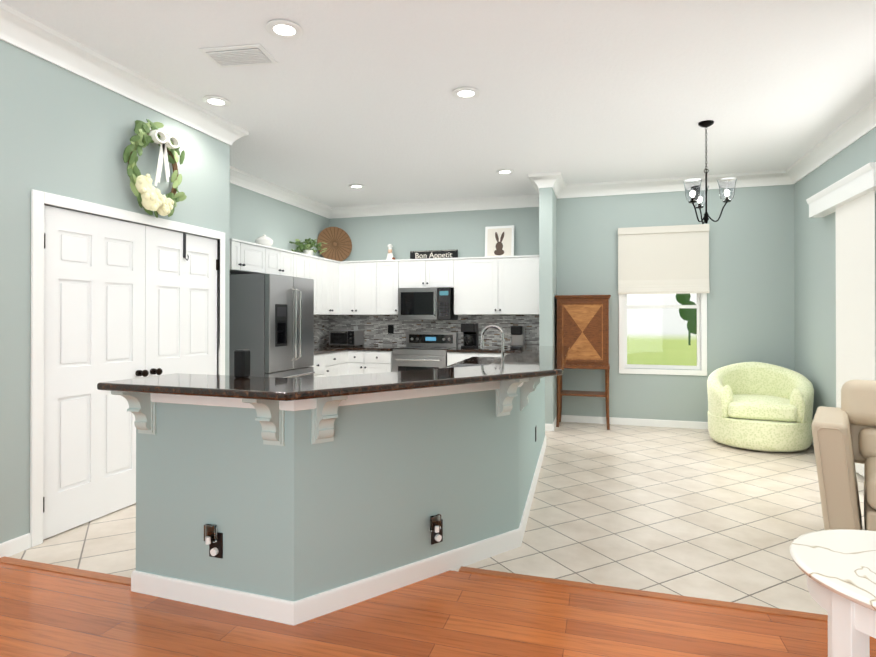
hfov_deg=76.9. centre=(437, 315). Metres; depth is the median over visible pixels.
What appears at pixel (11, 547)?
baseboard
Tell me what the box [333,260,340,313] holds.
upper cabinet
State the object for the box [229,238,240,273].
upper cabinet
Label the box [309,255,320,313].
upper cabinet
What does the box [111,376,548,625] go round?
wall
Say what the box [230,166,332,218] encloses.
crown molding
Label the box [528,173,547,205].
crown molding
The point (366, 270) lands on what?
upper cabinet
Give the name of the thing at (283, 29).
recessed light
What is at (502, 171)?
recessed light
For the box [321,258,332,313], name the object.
upper cabinet
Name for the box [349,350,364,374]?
base cabinet
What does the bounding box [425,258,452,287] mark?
upper cabinet
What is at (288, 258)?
upper cabinet
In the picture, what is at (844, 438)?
recliner
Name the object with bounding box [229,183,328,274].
wall
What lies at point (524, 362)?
countertop
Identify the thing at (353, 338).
toaster oven
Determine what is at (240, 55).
ceiling vent
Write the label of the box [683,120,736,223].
chandelier
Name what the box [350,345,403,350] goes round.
countertop
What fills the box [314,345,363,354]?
countertop
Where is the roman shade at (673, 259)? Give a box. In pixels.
[618,224,709,293]
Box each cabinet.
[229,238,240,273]
[241,240,268,273]
[269,246,280,274]
[281,249,296,276]
[297,252,308,278]
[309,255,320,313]
[312,354,324,376]
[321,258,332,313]
[324,351,340,376]
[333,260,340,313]
[341,261,356,313]
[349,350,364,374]
[357,260,376,313]
[365,351,392,373]
[377,259,400,313]
[401,259,424,287]
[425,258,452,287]
[447,352,476,365]
[453,256,496,313]
[477,353,509,356]
[497,255,538,313]
[555,295,610,429]
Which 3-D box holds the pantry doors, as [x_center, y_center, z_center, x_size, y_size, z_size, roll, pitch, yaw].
[-2.102,0.342,4.000,0.117,1.988,1.556,0,0,17]
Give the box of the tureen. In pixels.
[255,235,272,246]
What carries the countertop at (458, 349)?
on the base cabinet at (452, 357)
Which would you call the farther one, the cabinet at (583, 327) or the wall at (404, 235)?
the wall at (404, 235)
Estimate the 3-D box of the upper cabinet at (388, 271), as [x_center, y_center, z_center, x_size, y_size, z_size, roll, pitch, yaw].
[-0.672,-0.397,8.030,0.340,0.780,0.351,0,0,17]
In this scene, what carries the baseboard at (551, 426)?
attached to the wall at (547, 266)
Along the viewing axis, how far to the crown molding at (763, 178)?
6.67 m
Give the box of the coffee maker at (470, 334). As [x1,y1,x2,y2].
[461,323,477,347]
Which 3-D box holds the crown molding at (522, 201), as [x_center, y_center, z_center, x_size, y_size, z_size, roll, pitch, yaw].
[-0.044,-1.565,7.972,3.210,0.145,0.116,0,0,17]
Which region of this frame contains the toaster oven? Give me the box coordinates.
[329,330,363,346]
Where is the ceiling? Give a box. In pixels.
[0,0,875,206]
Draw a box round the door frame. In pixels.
[30,189,224,546]
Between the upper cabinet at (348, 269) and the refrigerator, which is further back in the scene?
the upper cabinet at (348, 269)
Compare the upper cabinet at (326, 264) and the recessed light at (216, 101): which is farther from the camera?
the upper cabinet at (326, 264)
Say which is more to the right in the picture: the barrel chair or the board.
the barrel chair
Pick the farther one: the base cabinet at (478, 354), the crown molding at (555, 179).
the base cabinet at (478, 354)
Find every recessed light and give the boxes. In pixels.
[201,96,230,106]
[265,19,302,38]
[348,184,364,188]
[452,87,479,98]
[496,169,513,174]
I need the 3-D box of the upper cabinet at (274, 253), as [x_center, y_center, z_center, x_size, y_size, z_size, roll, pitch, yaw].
[-2.099,-0.404,6.502,0.352,0.780,0.300,0,0,17]
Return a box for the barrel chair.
[707,362,813,451]
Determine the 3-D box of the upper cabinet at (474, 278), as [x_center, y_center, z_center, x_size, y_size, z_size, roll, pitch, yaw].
[0.561,-0.399,7.661,0.615,0.780,0.351,0,0,17]
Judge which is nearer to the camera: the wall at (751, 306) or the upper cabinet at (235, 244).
the upper cabinet at (235, 244)
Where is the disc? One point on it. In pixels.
(338, 245)
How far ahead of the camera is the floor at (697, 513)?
3.57 m
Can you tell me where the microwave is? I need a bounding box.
[398,287,457,319]
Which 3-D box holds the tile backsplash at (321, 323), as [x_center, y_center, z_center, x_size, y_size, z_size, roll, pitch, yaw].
[-1.930,0.223,7.665,0.008,0.459,1.710,0,0,17]
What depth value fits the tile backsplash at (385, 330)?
8.03 m
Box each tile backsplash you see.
[314,315,329,345]
[330,315,538,347]
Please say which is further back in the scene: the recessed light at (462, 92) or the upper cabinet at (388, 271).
the upper cabinet at (388, 271)
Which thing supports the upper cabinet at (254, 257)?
attached to the wall at (254, 216)
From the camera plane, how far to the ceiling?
3.91 m
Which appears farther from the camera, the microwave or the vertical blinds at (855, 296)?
the microwave
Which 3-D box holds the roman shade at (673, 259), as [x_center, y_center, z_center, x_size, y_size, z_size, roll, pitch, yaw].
[2.716,-0.668,6.677,1.030,0.820,0.061,0,0,17]
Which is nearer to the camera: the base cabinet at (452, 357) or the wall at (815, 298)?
the wall at (815, 298)
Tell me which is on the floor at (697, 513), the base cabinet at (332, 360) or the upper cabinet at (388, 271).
the base cabinet at (332, 360)
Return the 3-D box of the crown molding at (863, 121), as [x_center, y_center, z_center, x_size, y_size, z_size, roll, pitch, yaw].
[2.612,-1.595,1.625,0.116,0.145,9.850,0,0,17]
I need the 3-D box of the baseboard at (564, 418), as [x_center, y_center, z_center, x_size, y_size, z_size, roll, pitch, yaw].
[2.801,1.314,6.689,2.670,0.085,0.014,0,0,17]
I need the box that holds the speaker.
[234,349,249,377]
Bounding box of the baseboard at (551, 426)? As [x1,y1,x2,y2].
[549,415,556,430]
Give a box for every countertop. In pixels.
[97,346,569,400]
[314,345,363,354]
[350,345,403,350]
[444,357,500,367]
[447,347,517,352]
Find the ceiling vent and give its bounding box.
[199,44,277,67]
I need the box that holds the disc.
[317,227,351,260]
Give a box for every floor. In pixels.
[0,556,875,656]
[9,422,864,614]
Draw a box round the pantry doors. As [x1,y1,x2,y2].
[43,205,218,539]
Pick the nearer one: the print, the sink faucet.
the sink faucet
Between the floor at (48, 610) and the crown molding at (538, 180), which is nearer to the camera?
the floor at (48, 610)
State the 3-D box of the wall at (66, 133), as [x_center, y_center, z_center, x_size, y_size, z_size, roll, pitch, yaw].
[-2.896,-0.168,1.604,0.120,3.000,6.900,0,0,17]
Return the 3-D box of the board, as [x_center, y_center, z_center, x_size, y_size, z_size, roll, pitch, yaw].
[-0.063,-0.864,7.992,0.720,0.150,0.023,0,0,17]
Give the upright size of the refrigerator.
1.785 m
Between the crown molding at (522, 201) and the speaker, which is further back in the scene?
the crown molding at (522, 201)
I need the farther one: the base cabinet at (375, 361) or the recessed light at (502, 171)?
the base cabinet at (375, 361)
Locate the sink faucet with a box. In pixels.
[447,325,507,367]
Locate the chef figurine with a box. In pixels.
[386,244,394,259]
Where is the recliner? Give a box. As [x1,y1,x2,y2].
[811,380,875,530]
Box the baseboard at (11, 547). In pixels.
[0,533,30,557]
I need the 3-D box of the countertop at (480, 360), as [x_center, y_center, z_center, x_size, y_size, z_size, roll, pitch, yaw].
[0.059,0.455,4.181,1.078,0.038,3.569,0,0,17]
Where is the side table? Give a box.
[790,529,875,656]
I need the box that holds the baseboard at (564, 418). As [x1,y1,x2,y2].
[561,415,707,428]
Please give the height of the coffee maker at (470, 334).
0.340 m
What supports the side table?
on the floor at (48, 610)
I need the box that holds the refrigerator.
[229,274,314,377]
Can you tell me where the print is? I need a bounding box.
[485,225,513,256]
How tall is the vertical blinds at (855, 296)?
2.340 m
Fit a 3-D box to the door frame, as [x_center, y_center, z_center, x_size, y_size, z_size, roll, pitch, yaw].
[-2.153,0.310,4.015,0.118,2.068,1.696,0,0,17]
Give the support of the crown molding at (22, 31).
attached to the wall at (66, 133)
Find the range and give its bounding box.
[392,331,457,371]
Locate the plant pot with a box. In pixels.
[289,238,326,255]
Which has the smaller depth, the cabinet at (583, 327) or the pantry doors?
the pantry doors
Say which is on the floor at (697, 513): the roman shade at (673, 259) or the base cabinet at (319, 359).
the base cabinet at (319, 359)
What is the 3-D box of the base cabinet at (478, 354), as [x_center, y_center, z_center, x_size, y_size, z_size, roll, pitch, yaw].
[0.815,0.926,7.431,0.440,0.868,0.633,0,0,17]
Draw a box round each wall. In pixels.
[0,40,229,543]
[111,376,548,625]
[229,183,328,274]
[329,207,538,347]
[539,187,556,423]
[557,184,794,421]
[794,127,875,418]
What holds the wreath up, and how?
attached to the wall at (66, 133)
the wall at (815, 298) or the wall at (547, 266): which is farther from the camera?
the wall at (547, 266)
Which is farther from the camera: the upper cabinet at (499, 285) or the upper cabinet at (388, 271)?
the upper cabinet at (388, 271)
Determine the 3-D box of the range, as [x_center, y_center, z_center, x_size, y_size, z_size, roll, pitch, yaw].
[-0.180,0.799,7.681,0.760,1.125,0.706,0,0,17]
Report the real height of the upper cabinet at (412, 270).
0.780 m
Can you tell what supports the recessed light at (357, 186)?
in the ceiling
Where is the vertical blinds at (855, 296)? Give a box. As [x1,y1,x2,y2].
[835,191,875,476]
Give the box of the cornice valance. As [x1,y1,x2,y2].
[806,162,875,217]
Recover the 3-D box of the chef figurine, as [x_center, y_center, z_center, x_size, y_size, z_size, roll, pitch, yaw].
[-0.692,-0.915,8.088,0.146,0.254,0.124,0,0,17]
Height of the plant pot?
0.270 m
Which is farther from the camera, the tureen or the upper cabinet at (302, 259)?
the upper cabinet at (302, 259)
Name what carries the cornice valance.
attached to the wall at (815, 298)
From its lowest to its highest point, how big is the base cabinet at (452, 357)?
0.868 m
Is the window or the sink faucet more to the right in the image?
the window
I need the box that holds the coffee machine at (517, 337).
[510,326,524,348]
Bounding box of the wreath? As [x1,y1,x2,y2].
[123,119,186,217]
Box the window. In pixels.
[619,293,706,375]
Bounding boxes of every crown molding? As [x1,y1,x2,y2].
[0,2,248,145]
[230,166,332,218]
[332,195,538,217]
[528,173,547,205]
[548,172,567,197]
[557,170,783,198]
[784,97,875,184]
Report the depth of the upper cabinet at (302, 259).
7.09 m
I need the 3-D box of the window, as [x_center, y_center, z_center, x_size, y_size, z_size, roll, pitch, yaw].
[2.741,-0.103,6.774,1.000,1.650,0.137,0,0,17]
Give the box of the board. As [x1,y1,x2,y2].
[410,249,457,258]
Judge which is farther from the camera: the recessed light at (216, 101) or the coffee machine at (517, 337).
the coffee machine at (517, 337)

